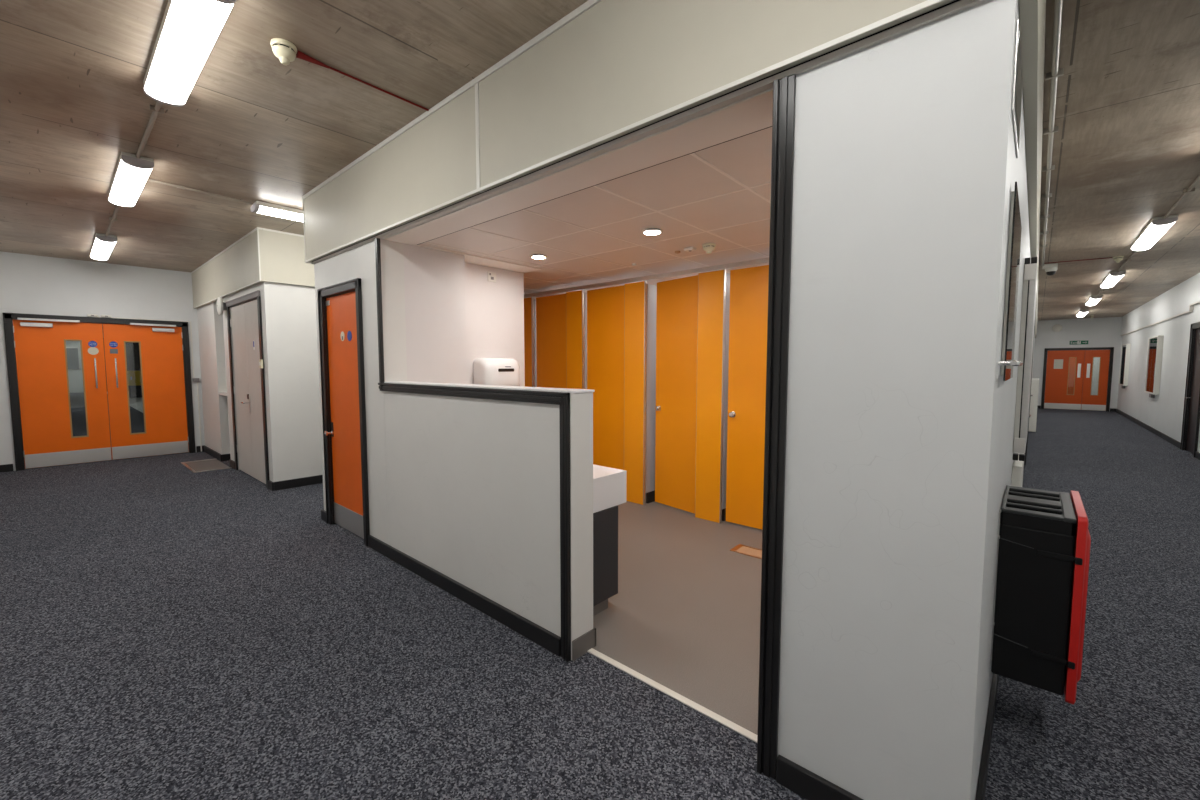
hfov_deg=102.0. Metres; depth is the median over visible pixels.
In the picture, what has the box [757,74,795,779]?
trim
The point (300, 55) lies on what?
cable gland
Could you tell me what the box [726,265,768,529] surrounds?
toilet cubicle
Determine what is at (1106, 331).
wall
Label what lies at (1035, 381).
radiator
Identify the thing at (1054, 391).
door
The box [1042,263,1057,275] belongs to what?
dome camera
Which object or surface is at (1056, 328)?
bell
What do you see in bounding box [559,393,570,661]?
trim
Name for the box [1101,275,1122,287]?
diffuser
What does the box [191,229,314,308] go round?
fascia
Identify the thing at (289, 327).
wall
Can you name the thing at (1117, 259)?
smoke detector
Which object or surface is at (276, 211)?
diffuser
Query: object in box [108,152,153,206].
strip light
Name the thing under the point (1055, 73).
conduit
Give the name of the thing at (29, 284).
wall
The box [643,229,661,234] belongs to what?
recessed light
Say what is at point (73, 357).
notice board
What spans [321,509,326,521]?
baseboard
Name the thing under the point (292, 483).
baseboard
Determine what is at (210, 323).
wall
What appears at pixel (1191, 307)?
strip
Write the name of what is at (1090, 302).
diffuser
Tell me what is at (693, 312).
toilet cubicle
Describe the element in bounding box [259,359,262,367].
light switch
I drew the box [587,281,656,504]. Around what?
toilet cubicle
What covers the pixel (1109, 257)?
cable
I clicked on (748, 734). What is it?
threshold strip
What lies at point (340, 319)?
door
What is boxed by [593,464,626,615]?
vanity unit
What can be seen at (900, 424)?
wall pier
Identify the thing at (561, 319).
toilet cubicle
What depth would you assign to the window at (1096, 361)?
17.12 m
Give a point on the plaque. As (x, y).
(1017, 81)
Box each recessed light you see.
[531,255,546,258]
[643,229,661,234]
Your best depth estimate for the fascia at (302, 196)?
4.36 m
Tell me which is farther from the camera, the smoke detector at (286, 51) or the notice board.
the notice board
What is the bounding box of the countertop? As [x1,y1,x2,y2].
[593,464,626,512]
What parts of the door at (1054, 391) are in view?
kick plate, push plate, push plate, kick plate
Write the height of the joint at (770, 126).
0.011 m
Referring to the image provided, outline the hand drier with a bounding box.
[473,358,519,385]
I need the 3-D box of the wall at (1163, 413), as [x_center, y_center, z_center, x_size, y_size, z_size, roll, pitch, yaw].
[8.302,-0.478,6.241,0.150,2.940,23.600,4,5,42]
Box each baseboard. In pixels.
[0,446,203,471]
[203,445,230,460]
[229,459,322,490]
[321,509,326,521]
[572,627,595,660]
[776,755,862,799]
[975,428,1028,799]
[1037,405,1115,411]
[1116,409,1199,459]
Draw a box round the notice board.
[66,347,80,369]
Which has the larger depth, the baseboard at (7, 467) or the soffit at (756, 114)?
the baseboard at (7, 467)
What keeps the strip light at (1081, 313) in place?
attached to the ceiling at (251, 126)
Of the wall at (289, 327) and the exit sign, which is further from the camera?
the exit sign
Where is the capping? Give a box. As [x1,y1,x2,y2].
[384,381,594,393]
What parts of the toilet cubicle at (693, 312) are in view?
door, divider skirting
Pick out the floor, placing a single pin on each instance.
(169, 631)
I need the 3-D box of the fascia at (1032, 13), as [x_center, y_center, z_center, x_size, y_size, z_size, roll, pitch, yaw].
[7.809,-1.836,8.710,0.038,0.577,20.444,4,5,42]
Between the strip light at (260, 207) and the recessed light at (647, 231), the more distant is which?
the strip light at (260, 207)
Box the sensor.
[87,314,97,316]
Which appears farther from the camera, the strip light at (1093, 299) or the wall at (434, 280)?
the strip light at (1093, 299)
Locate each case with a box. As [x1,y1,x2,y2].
[1118,344,1130,387]
[1144,335,1163,397]
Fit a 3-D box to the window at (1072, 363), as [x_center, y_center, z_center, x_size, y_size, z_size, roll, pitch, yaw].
[16.908,-0.832,17.537,0.820,2.060,0.089,4,5,42]
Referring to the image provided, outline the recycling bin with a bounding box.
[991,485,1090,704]
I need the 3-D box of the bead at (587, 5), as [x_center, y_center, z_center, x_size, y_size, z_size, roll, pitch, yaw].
[-0.806,-1.690,2.721,4.909,0.029,0.048,4,5,42]
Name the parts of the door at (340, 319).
knob, kick plate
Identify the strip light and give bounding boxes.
[90,233,116,260]
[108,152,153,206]
[143,0,235,106]
[250,201,302,221]
[1076,309,1088,316]
[1086,295,1102,305]
[1100,270,1125,287]
[1131,214,1177,250]
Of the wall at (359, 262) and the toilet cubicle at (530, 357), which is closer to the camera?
the wall at (359, 262)
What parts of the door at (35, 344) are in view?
kick plate, pull handle, pull handle, kick plate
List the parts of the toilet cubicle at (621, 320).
door, divider skirting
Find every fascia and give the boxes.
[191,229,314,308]
[302,196,311,263]
[304,86,480,261]
[479,0,955,190]
[1018,0,1045,337]
[1121,273,1199,334]
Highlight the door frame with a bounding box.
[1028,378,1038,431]
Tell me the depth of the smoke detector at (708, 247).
3.67 m
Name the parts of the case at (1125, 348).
glass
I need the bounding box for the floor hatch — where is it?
[181,459,231,472]
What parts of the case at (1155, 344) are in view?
glass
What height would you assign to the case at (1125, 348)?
1.270 m
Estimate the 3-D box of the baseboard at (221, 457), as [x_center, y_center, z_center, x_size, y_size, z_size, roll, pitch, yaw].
[-5.814,0.841,7.678,1.799,0.100,0.421,4,5,42]
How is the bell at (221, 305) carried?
attached to the wall at (289, 327)
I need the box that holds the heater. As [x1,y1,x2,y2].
[1011,453,1023,486]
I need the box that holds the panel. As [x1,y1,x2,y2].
[1001,182,1021,380]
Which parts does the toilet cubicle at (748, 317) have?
knob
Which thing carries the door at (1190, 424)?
in the wall at (1163, 413)
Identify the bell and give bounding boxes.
[216,297,226,314]
[1052,324,1062,331]
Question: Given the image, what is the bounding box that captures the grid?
[424,153,770,293]
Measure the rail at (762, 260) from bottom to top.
0.042 m
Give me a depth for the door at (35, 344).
7.17 m
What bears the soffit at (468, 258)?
attached to the ceiling at (685, 179)
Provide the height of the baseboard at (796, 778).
0.092 m
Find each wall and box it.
[0,251,204,470]
[66,341,83,392]
[103,301,229,453]
[222,282,322,481]
[314,239,406,544]
[367,391,592,659]
[403,243,466,383]
[464,262,524,385]
[1032,317,1121,410]
[1117,303,1199,451]
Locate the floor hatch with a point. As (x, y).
(209, 464)
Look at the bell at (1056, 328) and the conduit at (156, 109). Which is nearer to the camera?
the conduit at (156, 109)
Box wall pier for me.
[777,0,1034,799]
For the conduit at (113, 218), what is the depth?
4.97 m
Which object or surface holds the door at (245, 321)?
in the wall at (289, 327)
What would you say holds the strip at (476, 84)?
attached to the wall header
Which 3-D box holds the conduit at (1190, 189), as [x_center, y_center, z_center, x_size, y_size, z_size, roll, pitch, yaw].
[5.021,-1.789,4.148,0.068,0.029,2.010,4,5,42]
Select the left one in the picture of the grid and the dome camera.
the grid
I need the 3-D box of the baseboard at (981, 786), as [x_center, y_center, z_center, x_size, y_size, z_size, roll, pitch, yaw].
[7.815,0.760,8.915,0.017,0.092,20.400,4,5,42]
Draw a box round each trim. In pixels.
[375,238,384,389]
[378,383,569,404]
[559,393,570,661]
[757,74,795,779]
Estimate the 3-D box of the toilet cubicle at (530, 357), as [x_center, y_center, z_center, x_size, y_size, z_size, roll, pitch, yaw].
[-0.361,-0.182,6.725,0.210,2.266,1.652,4,5,42]
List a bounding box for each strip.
[311,0,986,264]
[475,83,483,192]
[587,648,757,742]
[1120,301,1199,335]
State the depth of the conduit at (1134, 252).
6.87 m
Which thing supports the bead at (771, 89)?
attached to the wall header
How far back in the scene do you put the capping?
2.71 m
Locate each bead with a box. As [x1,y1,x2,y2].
[191,227,303,280]
[303,0,601,198]
[384,88,772,238]
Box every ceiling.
[0,0,1199,337]
[421,127,771,295]
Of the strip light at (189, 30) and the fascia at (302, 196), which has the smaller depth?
the strip light at (189, 30)
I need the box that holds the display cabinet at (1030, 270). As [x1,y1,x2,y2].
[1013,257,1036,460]
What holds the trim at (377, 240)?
attached to the wall at (473, 484)
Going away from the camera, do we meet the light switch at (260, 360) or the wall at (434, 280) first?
the wall at (434, 280)
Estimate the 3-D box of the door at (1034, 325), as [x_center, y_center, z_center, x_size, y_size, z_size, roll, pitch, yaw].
[6.466,-0.143,7.305,0.063,2.120,1.040,4,5,42]
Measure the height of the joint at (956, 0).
0.003 m
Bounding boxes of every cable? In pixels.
[329,66,428,110]
[1044,257,1111,263]
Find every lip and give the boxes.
[193,280,259,308]
[305,0,943,261]
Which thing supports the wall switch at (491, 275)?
attached to the wall at (494, 311)
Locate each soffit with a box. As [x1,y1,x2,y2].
[384,92,772,244]
[415,244,540,272]
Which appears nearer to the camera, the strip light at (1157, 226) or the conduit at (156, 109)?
the conduit at (156, 109)
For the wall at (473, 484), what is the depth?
2.72 m
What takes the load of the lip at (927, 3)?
attached to the fascia at (432, 163)
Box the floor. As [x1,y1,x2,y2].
[0,392,1199,799]
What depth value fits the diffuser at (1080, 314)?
13.60 m
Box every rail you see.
[524,257,768,297]
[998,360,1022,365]
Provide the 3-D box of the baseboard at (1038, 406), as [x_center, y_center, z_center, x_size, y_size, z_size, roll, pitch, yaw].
[15.354,0.271,15.827,1.978,0.100,0.019,4,5,42]
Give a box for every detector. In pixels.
[270,38,296,64]
[684,247,695,251]
[702,243,715,253]
[1113,256,1123,262]
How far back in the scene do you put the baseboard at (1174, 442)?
10.09 m
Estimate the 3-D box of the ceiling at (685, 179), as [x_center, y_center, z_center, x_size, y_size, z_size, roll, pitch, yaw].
[0.522,-1.255,4.420,4.500,0.038,3.800,4,5,42]
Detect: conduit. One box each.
[105,206,119,235]
[136,102,163,157]
[147,178,252,204]
[1040,0,1063,265]
[1117,251,1136,271]
[1164,175,1199,217]
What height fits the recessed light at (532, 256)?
0.010 m
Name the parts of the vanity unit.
panel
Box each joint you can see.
[312,0,959,261]
[417,126,771,244]
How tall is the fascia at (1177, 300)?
0.569 m
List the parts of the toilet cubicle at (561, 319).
door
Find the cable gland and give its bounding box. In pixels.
[296,50,328,68]
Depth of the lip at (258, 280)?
6.20 m
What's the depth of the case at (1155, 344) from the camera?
10.34 m
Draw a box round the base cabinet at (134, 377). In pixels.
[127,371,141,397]
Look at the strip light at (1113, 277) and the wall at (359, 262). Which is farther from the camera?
the strip light at (1113, 277)
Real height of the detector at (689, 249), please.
0.029 m
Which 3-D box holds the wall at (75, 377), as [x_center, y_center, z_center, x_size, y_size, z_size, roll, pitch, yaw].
[-17.428,-1.237,16.920,27.700,2.940,7.150,4,5,42]
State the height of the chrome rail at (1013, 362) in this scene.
0.016 m
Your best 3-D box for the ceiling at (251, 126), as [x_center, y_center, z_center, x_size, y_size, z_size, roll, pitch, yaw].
[-5.207,-3.031,20.865,40.600,0.090,29.600,4,5,42]
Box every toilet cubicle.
[524,297,536,386]
[536,290,586,388]
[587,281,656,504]
[655,269,729,522]
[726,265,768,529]
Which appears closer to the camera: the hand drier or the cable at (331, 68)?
the cable at (331, 68)
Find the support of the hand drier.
attached to the wall at (494, 311)
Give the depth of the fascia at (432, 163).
3.15 m
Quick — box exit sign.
[1069,340,1087,344]
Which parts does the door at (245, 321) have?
head moulding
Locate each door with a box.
[3,313,195,470]
[225,290,269,487]
[317,278,369,546]
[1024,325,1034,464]
[1041,347,1113,410]
[1180,322,1199,456]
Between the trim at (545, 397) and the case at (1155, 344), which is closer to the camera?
the trim at (545, 397)
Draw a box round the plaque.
[1012,19,1021,157]
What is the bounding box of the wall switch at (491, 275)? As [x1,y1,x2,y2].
[488,271,495,281]
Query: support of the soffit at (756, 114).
attached to the wall header
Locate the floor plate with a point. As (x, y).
(746, 550)
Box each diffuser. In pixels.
[257,206,302,221]
[1077,312,1087,316]
[1086,299,1099,305]
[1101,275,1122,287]
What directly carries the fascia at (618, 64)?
attached to the wall pier
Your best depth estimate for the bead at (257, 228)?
5.51 m
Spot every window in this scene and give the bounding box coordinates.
[1044,351,1099,398]
[1058,350,1084,403]
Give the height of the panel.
0.565 m
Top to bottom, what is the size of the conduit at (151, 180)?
0.023 m
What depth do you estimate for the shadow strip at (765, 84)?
1.75 m
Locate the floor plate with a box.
[730,544,761,558]
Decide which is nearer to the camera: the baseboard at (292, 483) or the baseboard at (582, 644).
the baseboard at (582, 644)

